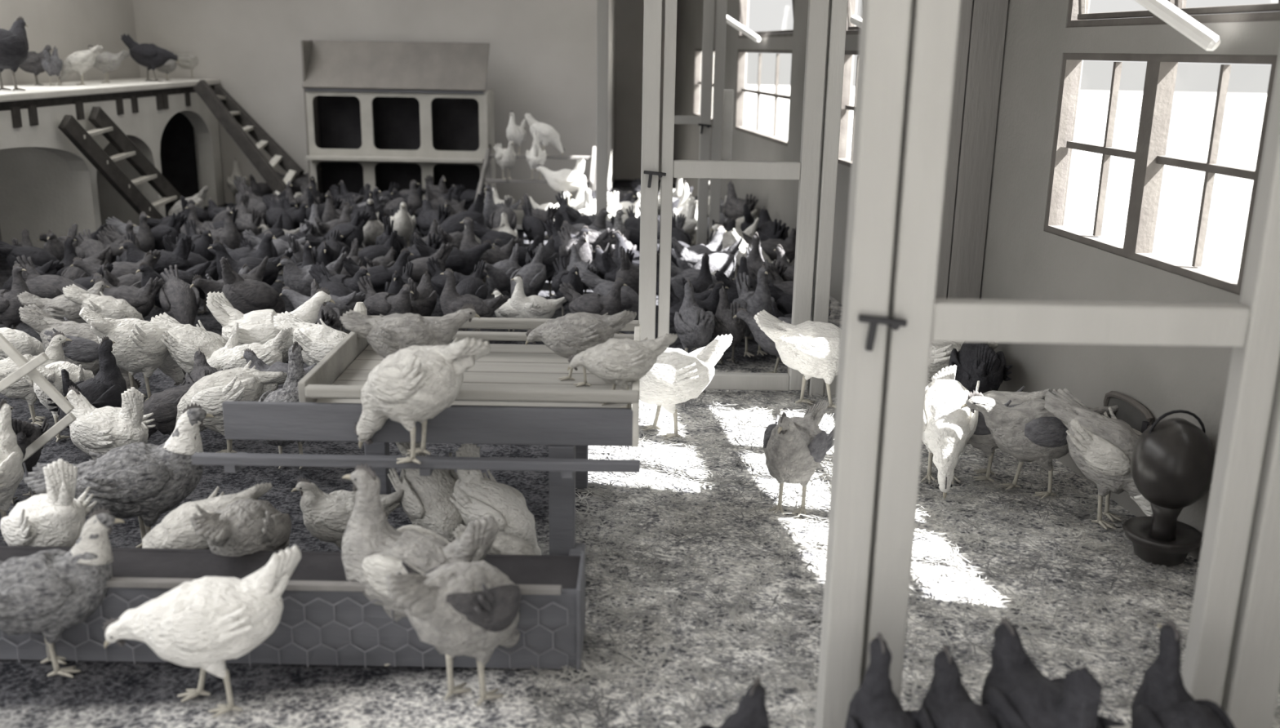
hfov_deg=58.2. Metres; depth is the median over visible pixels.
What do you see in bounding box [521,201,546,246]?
hen
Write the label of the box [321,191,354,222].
hen
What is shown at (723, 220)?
hen
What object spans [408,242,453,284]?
hen
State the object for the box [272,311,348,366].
hen
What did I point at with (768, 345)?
hen
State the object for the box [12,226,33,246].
hen
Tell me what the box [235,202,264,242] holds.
hen
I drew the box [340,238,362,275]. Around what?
hen
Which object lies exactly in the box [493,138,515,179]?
hen
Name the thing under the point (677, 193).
hen
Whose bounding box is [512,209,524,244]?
tray
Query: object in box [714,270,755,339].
hen
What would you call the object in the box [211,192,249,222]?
hen
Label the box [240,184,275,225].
hen
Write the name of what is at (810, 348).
hen
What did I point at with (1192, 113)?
window panes
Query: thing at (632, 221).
hen
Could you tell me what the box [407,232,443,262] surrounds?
hen
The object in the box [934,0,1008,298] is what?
wooden post
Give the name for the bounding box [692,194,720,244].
hen
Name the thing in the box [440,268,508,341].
hen
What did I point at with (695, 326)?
hen
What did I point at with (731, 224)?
hen
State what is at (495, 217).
hen
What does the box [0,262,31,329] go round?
hen
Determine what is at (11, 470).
hen
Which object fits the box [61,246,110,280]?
hen
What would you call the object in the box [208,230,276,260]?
hen
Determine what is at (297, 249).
hen
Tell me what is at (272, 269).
hen
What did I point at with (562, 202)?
hen
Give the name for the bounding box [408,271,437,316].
hen
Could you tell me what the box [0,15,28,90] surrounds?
hen
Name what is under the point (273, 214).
hen
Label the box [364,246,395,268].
hen
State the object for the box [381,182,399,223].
hen
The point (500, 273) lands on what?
hen
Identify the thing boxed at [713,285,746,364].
hen
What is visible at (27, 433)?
hen
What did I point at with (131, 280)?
hen
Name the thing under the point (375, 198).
hen
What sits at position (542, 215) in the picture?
hen
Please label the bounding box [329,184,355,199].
hen
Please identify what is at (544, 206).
hen
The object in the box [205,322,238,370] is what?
hen
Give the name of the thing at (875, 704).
hen
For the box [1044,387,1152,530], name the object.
hen
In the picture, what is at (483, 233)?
hen
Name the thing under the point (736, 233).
hen
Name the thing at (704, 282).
hen
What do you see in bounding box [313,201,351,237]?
hen
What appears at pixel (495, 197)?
hen
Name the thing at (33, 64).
hen
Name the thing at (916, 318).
door
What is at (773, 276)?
hen
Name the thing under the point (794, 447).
hen
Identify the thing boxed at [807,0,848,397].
post
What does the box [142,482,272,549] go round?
hen
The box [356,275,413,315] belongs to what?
hen
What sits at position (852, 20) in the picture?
window
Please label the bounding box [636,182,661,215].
hen
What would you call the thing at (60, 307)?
hen
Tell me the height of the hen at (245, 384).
0.361 m
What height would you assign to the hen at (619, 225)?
0.450 m
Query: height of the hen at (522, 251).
0.351 m
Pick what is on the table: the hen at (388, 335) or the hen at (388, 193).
the hen at (388, 335)
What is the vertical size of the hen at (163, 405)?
0.313 m
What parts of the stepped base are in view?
rail, leg, rail, leg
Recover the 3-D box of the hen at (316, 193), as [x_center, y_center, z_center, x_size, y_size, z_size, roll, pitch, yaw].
[-2.933,-1.496,10.356,0.186,0.439,0.327,-3,16,-13]
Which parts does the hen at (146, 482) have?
leg, leg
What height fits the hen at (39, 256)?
0.396 m
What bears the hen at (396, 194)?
on the floor
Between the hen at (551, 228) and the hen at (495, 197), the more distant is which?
the hen at (495, 197)
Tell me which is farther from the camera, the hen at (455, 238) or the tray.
the tray
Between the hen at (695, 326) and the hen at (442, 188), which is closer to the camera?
the hen at (695, 326)
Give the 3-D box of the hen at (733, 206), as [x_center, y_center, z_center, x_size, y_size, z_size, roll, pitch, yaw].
[0.826,-1.249,9.551,0.241,0.514,0.526,-4,16,-19]
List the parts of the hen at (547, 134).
leg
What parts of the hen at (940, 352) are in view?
leg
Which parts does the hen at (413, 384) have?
leg, leg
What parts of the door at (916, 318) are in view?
rail, rail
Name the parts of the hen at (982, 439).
leg, leg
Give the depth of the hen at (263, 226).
8.46 m
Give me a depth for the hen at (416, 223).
9.10 m
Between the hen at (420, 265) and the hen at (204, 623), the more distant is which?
the hen at (420, 265)
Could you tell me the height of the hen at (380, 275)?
0.405 m
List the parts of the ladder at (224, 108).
rail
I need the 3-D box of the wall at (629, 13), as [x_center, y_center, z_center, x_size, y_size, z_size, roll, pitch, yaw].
[0.482,-3.546,14.034,1.560,2.670,0.150,1,15,0]
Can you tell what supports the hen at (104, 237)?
on the floor
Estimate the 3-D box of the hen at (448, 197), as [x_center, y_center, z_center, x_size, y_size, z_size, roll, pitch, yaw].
[-1.751,-1.291,9.764,0.395,0.396,0.189,-12,20,-40]
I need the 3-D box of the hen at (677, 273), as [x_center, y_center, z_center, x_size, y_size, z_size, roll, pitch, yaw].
[0.339,-0.465,6.941,0.422,0.362,0.184,-1,15,-8]
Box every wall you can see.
[0,0,140,240]
[133,0,609,205]
[607,0,616,187]
[613,0,714,180]
[672,0,1279,561]
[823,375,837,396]
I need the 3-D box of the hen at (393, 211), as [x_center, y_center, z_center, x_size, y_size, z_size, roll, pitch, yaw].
[-1.960,-1.178,9.461,0.184,0.330,0.448,-1,15,-6]
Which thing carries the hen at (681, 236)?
on the floor
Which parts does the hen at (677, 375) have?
leg, leg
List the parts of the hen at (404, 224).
leg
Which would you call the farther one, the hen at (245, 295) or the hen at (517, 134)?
the hen at (517, 134)
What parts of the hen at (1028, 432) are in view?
leg, leg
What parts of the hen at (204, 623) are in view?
leg, leg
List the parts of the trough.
panel, panel, lid, rail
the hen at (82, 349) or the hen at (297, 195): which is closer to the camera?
the hen at (82, 349)
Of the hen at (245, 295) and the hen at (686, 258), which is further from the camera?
the hen at (686, 258)
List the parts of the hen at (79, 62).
leg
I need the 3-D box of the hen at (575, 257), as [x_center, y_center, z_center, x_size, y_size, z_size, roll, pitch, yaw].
[-0.359,-0.552,7.207,0.172,0.367,0.400,-6,17,-24]
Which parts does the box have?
rail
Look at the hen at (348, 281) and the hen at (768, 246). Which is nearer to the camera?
the hen at (348, 281)
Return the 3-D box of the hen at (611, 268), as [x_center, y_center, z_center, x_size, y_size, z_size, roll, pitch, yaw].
[-0.054,-0.518,7.051,0.336,0.394,0.200,7,17,22]
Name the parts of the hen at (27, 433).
leg, leg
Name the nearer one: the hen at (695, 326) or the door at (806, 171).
the door at (806, 171)
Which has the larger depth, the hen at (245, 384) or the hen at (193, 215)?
the hen at (193, 215)
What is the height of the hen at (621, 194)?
0.407 m
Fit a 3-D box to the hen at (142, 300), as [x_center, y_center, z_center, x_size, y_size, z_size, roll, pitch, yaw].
[-2.735,-0.304,6.147,0.389,0.367,0.196,6,16,18]
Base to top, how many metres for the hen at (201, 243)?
0.393 m
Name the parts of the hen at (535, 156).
leg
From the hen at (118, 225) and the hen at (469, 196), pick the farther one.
the hen at (469, 196)
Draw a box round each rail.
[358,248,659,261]
[674,115,700,124]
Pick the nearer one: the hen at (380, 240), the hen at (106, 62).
the hen at (380, 240)
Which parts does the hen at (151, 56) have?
leg, leg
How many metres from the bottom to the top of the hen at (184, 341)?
0.378 m
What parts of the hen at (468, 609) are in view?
leg, leg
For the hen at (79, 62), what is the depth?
9.12 m
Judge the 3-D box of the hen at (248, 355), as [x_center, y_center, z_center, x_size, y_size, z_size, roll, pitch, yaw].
[-1.487,0.102,4.817,0.387,0.329,0.184,3,15,7]
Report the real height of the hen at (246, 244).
0.404 m
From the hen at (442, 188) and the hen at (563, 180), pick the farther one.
the hen at (442, 188)
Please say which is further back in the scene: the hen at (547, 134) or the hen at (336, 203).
the hen at (547, 134)
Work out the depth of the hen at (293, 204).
9.37 m
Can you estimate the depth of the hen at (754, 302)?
5.96 m
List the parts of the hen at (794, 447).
leg, leg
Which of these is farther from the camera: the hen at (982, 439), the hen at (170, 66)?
the hen at (170, 66)
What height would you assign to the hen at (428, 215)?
0.445 m
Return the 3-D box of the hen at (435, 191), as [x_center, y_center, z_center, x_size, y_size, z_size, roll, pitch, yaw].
[-1.659,-1.359,10.071,0.353,0.367,0.174,2,15,3]
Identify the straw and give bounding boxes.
[523,390,1279,727]
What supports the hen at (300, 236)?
on the floor
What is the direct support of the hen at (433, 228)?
on the floor
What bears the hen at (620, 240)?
on the floor
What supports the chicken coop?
on the floor
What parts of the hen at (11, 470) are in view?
leg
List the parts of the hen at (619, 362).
leg, leg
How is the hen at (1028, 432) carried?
on the straw
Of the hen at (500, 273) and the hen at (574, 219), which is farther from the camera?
the hen at (574, 219)
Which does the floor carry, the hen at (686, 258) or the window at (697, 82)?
the hen at (686, 258)
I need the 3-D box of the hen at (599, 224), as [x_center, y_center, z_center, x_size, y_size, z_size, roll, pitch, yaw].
[-0.416,-0.914,8.371,0.416,0.448,0.211,-1,15,-8]
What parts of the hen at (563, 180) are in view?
leg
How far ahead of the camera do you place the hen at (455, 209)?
9.30 m
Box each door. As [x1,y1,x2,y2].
[643,0,829,391]
[857,0,1279,727]
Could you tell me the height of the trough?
0.239 m
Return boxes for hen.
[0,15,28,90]
[0,240,57,270]
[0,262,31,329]
[0,327,44,359]
[0,330,71,426]
[0,399,24,541]
[0,458,97,546]
[0,506,124,678]
[2,259,64,323]
[11,417,48,504]
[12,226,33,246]
[13,254,87,298]
[17,278,110,323]
[18,44,53,84]
[18,303,141,390]
[22,360,93,442]
[23,402,214,548]
[26,235,77,275]
[36,224,106,242]
[41,45,62,85]
[43,222,79,261]
[46,335,126,429]
[58,44,103,84]
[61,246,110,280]
[62,284,144,320]
[65,385,155,459]
[70,248,160,277]
[73,262,113,289]
[75,228,112,265]
[79,306,186,401]
[85,44,129,83]
[90,272,164,318]
[96,220,141,263]
[102,251,155,288]
[102,545,301,718]
[103,211,155,253]
[105,216,139,235]
[115,232,134,262]
[119,235,192,307]
[120,33,178,81]
[136,260,211,307]
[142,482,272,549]
[143,374,208,439]
[146,199,197,228]
[150,311,226,373]
[151,212,187,250]
[156,57,178,80]
[159,264,200,325]
[161,232,191,252]
[162,234,207,268]
[167,48,199,78]
[168,186,208,215]
[168,222,200,235]
[175,360,287,453]
[180,195,208,222]
[183,219,215,261]
[185,203,213,235]
[185,347,223,384]
[186,258,218,313]
[190,255,268,336]
[190,498,291,556]
[200,207,239,249]
[205,263,250,281]
[205,286,335,363]
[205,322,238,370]
[206,326,293,369]
[208,197,235,222]
[208,205,238,230]
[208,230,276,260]
[208,239,293,285]
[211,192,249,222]
[219,257,285,314]
[226,158,247,204]
[233,175,262,205]
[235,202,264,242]
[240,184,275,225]
[240,231,278,257]
[240,347,316,389]
[242,229,311,284]
[248,173,272,195]
[254,188,286,226]
[257,213,284,239]
[257,222,299,235]
[258,341,306,469]
[262,194,294,231]
[264,194,297,208]
[271,180,297,208]
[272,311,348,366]
[273,189,302,199]
[275,166,321,195]
[276,226,311,275]
[277,251,347,297]
[279,195,307,230]
[279,286,365,324]
[284,233,315,264]
[289,240,315,268]
[291,477,403,548]
[293,230,342,251]
[296,182,320,208]
[299,201,322,237]
[304,233,351,256]
[306,188,325,222]
[308,263,354,333]
[310,174,324,204]
[310,261,369,328]
[310,278,341,330]
[312,229,347,266]
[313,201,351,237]
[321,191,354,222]
[322,195,342,209]
[324,209,371,248]
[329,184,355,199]
[333,195,364,210]
[338,180,364,197]
[339,303,480,358]
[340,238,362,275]
[341,462,499,666]
[342,247,413,293]
[343,186,384,222]
[350,195,389,215]
[350,204,381,221]
[353,337,490,464]
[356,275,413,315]
[357,230,397,267]
[360,183,373,202]
[362,195,384,248]
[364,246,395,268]
[375,215,404,261]
[377,179,421,217]
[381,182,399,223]
[385,262,417,294]
[385,560,521,706]
[387,442,463,542]
[389,197,413,240]
[390,200,416,247]
[391,184,422,206]
[398,187,426,195]
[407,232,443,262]
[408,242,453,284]
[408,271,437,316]
[413,187,452,217]
[413,218,439,241]
[413,236,494,275]
[415,208,424,237]
[417,196,451,236]
[424,175,448,196]
[425,184,453,209]
[426,256,489,295]
[430,187,465,210]
[437,191,484,239]
[437,225,465,249]
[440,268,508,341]
[442,184,465,202]
[444,199,466,216]
[448,444,541,555]
[451,182,485,210]
[452,524,537,555]
[455,259,488,331]
[459,217,521,283]
[461,217,505,244]
[473,221,525,247]
[483,182,521,229]
[484,243,521,297]
[489,197,516,230]
[491,288,540,332]
[492,185,514,204]
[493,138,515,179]
[493,235,541,267]
[497,210,517,236]
[506,111,526,155]
[509,274,567,318]
[510,243,546,297]
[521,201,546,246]
[522,192,559,231]
[524,112,564,155]
[524,235,559,297]
[525,130,546,179]
[525,310,636,386]
[528,191,571,238]
[534,157,585,205]
[544,218,591,269]
[551,256,584,316]
[554,207,611,233]
[555,191,581,224]
[557,226,592,267]
[559,277,626,315]
[560,220,617,264]
[564,206,592,226]
[566,243,599,294]
[567,333,677,408]
[570,173,595,216]
[575,208,626,256]
[579,269,639,333]
[588,213,625,231]
[590,190,635,207]
[593,244,634,279]
[600,251,659,281]
[607,187,625,199]
[607,191,629,223]
[607,191,640,217]
[609,215,657,262]
[610,228,636,257]
[612,230,659,266]
[615,245,639,295]
[623,204,639,229]
[630,177,640,201]
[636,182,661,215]
[636,201,660,221]
[639,333,733,439]
[656,277,713,334]
[657,213,686,240]
[657,234,689,267]
[669,280,728,350]
[670,260,717,288]
[671,186,693,212]
[671,211,690,245]
[671,225,727,270]
[672,177,682,198]
[672,180,697,246]
[674,279,715,352]
[681,252,715,293]
[688,181,710,238]
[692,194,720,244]
[692,236,742,277]
[697,677,769,727]
[706,199,729,237]
[709,217,736,241]
[710,217,759,279]
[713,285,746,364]
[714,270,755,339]
[723,179,758,221]
[729,254,757,289]
[731,227,771,266]
[732,263,775,357]
[733,306,831,373]
[735,208,756,230]
[740,203,755,231]
[742,226,796,263]
[745,242,768,262]
[746,231,786,285]
[753,309,840,408]
[755,205,789,240]
[763,400,834,517]
[766,262,831,310]
[768,282,792,315]
[771,301,812,318]
[773,244,815,287]
[844,632,919,727]
[917,644,1008,727]
[921,364,979,499]
[927,341,998,385]
[933,386,1057,482]
[949,342,1013,393]
[960,390,1118,498]
[981,616,1125,727]
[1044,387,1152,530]
[1130,619,1235,727]
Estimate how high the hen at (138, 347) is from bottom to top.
0.460 m
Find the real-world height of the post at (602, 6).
2.640 m
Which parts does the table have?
corner knob, leg, perch rail, rail, rail, rail, rail, leg, leg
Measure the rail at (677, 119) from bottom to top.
0.058 m
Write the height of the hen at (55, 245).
0.391 m
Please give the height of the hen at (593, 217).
0.366 m
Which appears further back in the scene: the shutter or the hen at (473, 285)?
the shutter
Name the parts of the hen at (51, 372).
leg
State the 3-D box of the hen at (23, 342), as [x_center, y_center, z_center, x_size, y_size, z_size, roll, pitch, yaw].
[-2.804,-0.073,5.173,0.346,0.434,0.207,-10,19,-35]
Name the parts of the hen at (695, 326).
leg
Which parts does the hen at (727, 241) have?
leg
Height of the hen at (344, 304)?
0.323 m
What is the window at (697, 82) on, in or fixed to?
in the wall at (1023, 260)
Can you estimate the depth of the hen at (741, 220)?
8.96 m
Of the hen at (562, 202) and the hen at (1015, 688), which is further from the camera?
the hen at (562, 202)
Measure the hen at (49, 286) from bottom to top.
0.432 m
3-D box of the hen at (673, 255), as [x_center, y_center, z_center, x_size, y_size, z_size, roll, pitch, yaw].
[0.265,-0.720,7.863,0.188,0.364,0.409,15,21,41]
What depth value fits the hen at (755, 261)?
7.03 m
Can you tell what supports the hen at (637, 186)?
on the floor
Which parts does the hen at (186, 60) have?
leg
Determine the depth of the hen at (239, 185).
9.74 m
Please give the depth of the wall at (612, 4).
12.60 m
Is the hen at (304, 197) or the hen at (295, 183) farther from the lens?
the hen at (295, 183)
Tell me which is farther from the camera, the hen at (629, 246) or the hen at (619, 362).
the hen at (629, 246)
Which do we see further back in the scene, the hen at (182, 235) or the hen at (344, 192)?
the hen at (344, 192)
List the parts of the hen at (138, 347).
leg, leg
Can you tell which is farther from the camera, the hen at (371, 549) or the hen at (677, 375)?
the hen at (677, 375)
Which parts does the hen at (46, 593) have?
leg, leg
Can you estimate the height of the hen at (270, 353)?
0.357 m
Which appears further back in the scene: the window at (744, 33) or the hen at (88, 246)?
the window at (744, 33)
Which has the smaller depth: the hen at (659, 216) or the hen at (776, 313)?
the hen at (776, 313)
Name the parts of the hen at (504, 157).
leg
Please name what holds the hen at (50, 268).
on the floor
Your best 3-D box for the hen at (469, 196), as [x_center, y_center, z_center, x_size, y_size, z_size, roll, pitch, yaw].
[-1.585,-1.497,10.551,0.423,0.384,0.187,12,19,35]
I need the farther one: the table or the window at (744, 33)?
the window at (744, 33)
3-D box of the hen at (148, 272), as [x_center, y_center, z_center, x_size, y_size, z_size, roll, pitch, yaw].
[-2.604,-0.406,6.470,0.451,0.399,0.213,-12,20,-40]
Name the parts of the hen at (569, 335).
leg, leg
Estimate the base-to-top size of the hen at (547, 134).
0.383 m
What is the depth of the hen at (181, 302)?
6.07 m
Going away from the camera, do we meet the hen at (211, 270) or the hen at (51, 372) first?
the hen at (51, 372)
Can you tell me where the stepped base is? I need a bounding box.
[474,144,595,208]
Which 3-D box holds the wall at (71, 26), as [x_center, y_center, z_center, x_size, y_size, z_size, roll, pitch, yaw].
[-4.980,-1.168,4.992,0.100,2.670,13.200,1,15,0]
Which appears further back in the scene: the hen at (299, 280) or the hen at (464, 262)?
the hen at (464, 262)
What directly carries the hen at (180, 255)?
on the floor
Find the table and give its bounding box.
[191,302,640,555]
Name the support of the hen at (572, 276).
on the floor
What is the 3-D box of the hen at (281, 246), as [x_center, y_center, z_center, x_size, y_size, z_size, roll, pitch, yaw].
[-2.406,-0.724,7.708,0.467,0.365,0.189,-2,16,-12]
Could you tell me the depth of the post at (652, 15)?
5.13 m
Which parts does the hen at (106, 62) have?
leg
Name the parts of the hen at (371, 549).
leg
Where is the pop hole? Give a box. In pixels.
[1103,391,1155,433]
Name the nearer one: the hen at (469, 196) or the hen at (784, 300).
the hen at (784, 300)
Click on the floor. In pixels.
(109, 694)
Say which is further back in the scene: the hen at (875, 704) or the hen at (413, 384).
the hen at (413, 384)
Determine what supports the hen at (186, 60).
on the chicken coop
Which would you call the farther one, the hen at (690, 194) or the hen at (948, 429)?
the hen at (690, 194)
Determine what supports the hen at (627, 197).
on the floor
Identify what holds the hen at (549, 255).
on the floor
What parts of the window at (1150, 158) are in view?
hopper sash, frame, hopper sash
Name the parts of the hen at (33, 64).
leg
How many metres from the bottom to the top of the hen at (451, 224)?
0.540 m
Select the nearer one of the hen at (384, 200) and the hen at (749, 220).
the hen at (749, 220)
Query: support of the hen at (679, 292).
on the floor
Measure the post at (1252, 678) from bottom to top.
2.640 m
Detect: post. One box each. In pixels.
[595,0,608,220]
[638,0,662,341]
[696,0,715,245]
[697,0,727,243]
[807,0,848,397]
[814,0,911,727]
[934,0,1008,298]
[1220,358,1279,727]
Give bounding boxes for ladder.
[57,106,181,219]
[193,80,304,193]
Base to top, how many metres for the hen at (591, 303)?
0.378 m
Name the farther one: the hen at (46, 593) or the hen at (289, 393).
the hen at (289, 393)
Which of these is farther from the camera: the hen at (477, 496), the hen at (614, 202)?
the hen at (614, 202)
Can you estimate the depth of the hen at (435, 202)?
9.50 m
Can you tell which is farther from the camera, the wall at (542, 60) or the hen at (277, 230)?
the wall at (542, 60)
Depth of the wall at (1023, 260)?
4.72 m
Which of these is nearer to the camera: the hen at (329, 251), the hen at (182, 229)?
the hen at (329, 251)
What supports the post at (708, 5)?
on the floor
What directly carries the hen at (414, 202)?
on the floor
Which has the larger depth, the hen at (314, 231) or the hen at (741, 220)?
the hen at (741, 220)
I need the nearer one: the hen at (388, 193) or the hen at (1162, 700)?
the hen at (1162, 700)
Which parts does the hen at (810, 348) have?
leg, leg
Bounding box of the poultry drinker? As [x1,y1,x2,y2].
[1122,409,1215,566]
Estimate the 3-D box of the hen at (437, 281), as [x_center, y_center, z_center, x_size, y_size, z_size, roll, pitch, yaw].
[-1.071,-0.452,6.820,0.390,0.353,0.172,5,16,16]
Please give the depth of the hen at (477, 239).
8.28 m
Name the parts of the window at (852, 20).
frame, frame, hopper sash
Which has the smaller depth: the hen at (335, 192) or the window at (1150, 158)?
the window at (1150, 158)
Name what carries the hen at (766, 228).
on the floor
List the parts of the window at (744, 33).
frame, hopper sash, frame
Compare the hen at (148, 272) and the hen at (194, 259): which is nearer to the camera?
the hen at (148, 272)
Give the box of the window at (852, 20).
[837,0,860,167]
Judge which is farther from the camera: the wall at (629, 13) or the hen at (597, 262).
the wall at (629, 13)
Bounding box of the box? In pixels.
[300,40,495,211]
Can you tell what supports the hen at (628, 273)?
on the floor
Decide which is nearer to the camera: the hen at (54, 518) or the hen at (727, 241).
the hen at (54, 518)
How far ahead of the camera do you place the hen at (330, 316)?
5.71 m
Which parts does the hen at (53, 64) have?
leg, leg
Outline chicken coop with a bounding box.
[0,77,224,248]
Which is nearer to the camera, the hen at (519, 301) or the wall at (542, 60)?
the hen at (519, 301)
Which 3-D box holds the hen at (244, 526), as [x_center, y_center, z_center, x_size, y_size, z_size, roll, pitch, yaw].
[-1.106,0.526,3.233,0.224,0.360,0.459,4,16,10]
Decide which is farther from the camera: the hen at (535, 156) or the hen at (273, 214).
the hen at (535, 156)
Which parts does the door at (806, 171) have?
rail, rail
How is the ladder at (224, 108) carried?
attached to the chicken coop
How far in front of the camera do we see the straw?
3.51 m
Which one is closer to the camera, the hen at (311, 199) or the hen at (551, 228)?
the hen at (551, 228)
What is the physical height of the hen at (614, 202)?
0.426 m
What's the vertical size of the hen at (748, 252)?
0.382 m
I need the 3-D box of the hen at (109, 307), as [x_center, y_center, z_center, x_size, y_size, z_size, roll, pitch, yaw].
[-2.688,-0.222,5.841,0.424,0.371,0.212,-2,16,-10]
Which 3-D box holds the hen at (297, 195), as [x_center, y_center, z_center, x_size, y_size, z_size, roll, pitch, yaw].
[-3.208,-1.447,10.478,0.287,0.271,0.145,11,18,32]
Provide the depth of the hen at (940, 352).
5.11 m
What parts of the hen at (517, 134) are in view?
leg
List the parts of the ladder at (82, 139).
rail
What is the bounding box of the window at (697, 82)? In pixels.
[693,48,715,121]
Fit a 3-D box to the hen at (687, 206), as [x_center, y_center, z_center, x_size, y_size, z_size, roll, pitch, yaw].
[0.381,-1.182,9.216,0.231,0.545,0.385,-2,16,-10]
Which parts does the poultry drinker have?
dish, handle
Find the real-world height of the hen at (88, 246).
0.375 m
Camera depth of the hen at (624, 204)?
9.67 m
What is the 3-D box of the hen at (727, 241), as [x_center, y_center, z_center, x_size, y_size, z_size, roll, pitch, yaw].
[0.662,-0.805,8.074,0.442,0.430,0.221,-9,18,-34]
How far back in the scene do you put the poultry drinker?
3.58 m
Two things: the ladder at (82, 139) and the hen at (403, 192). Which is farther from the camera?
the hen at (403, 192)
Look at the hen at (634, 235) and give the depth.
8.44 m
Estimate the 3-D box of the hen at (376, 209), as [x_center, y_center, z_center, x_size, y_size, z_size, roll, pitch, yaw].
[-2.174,-1.053,8.954,0.194,0.349,0.473,9,17,28]
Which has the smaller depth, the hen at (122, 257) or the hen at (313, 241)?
the hen at (122, 257)
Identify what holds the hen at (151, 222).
on the floor
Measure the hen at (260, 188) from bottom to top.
0.364 m
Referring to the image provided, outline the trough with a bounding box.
[0,546,585,672]
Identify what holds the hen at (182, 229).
on the floor
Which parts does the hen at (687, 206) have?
leg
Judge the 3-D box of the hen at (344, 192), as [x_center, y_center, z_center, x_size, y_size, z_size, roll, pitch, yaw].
[-2.572,-1.449,10.322,0.388,0.379,0.178,12,19,36]
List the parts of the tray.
panel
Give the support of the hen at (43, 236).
on the floor
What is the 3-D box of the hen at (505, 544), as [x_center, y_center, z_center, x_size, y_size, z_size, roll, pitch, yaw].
[-0.402,0.574,3.348,0.283,0.230,0.139,-2,16,-10]
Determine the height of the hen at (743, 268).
0.387 m
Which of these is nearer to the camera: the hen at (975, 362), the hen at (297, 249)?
the hen at (975, 362)
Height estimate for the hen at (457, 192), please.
0.375 m
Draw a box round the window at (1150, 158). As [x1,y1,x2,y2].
[1044,0,1279,294]
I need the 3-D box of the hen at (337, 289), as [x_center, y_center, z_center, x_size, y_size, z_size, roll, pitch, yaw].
[-1.668,-0.346,6.346,0.367,0.380,0.180,10,18,31]
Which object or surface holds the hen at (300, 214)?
on the floor
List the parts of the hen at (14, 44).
leg, leg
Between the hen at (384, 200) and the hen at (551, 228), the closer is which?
the hen at (551, 228)
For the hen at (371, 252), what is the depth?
7.49 m
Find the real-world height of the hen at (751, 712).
0.334 m
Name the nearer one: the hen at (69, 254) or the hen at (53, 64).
the hen at (69, 254)
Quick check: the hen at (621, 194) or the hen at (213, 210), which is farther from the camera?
the hen at (621, 194)
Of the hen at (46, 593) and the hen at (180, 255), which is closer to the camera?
the hen at (46, 593)
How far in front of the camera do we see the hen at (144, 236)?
7.75 m
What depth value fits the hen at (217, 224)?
8.23 m
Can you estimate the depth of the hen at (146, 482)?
3.50 m
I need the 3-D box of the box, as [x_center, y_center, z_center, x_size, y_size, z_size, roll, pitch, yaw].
[-2.244,-2.200,10.792,1.682,1.593,0.640,1,15,0]
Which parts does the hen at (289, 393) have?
leg, leg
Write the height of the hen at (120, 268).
0.386 m
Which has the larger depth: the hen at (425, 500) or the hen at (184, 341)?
the hen at (184, 341)
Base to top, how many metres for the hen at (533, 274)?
0.423 m
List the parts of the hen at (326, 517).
leg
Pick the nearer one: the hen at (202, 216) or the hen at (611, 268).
the hen at (611, 268)
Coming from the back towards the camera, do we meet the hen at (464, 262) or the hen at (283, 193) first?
the hen at (283, 193)
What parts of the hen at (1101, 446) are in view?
leg, leg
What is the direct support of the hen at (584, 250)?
on the floor
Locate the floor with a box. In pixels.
[0,179,1279,727]
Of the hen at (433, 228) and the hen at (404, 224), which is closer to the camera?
the hen at (433, 228)
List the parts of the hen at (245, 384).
leg, leg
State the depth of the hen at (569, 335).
3.61 m
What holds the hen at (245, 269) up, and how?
on the floor
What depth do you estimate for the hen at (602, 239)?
7.98 m
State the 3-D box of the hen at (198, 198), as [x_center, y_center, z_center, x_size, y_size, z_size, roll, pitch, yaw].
[-3.766,-1.274,9.555,0.390,0.404,0.191,-8,18,-29]
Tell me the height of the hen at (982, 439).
0.400 m
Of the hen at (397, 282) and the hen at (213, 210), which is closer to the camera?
the hen at (397, 282)
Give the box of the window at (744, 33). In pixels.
[726,0,795,146]
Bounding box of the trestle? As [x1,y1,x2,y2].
[0,333,76,496]
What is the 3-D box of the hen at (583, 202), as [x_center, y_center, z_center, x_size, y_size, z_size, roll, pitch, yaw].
[-0.467,-1.321,9.669,0.240,0.545,0.387,-2,16,-10]
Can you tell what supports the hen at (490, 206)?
on the floor
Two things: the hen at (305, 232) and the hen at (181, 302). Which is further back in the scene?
the hen at (305, 232)
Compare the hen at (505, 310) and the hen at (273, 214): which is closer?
the hen at (505, 310)
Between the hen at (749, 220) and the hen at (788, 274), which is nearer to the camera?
the hen at (788, 274)
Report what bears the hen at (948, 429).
on the straw
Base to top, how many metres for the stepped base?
0.688 m
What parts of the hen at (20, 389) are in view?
leg, leg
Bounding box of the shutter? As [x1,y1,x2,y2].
[721,89,733,159]
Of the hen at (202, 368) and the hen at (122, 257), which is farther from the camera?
the hen at (122, 257)
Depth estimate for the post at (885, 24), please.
2.41 m
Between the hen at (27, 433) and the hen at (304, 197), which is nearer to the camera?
the hen at (27, 433)
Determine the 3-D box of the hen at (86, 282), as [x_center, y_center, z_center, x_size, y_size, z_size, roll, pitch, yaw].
[-3.122,-0.388,6.440,0.349,0.363,0.172,-3,16,-13]
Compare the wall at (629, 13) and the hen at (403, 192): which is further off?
the wall at (629, 13)
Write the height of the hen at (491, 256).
0.497 m
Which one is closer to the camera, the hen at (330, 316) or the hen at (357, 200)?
the hen at (330, 316)
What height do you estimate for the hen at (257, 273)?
0.412 m
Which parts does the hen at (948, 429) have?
leg, leg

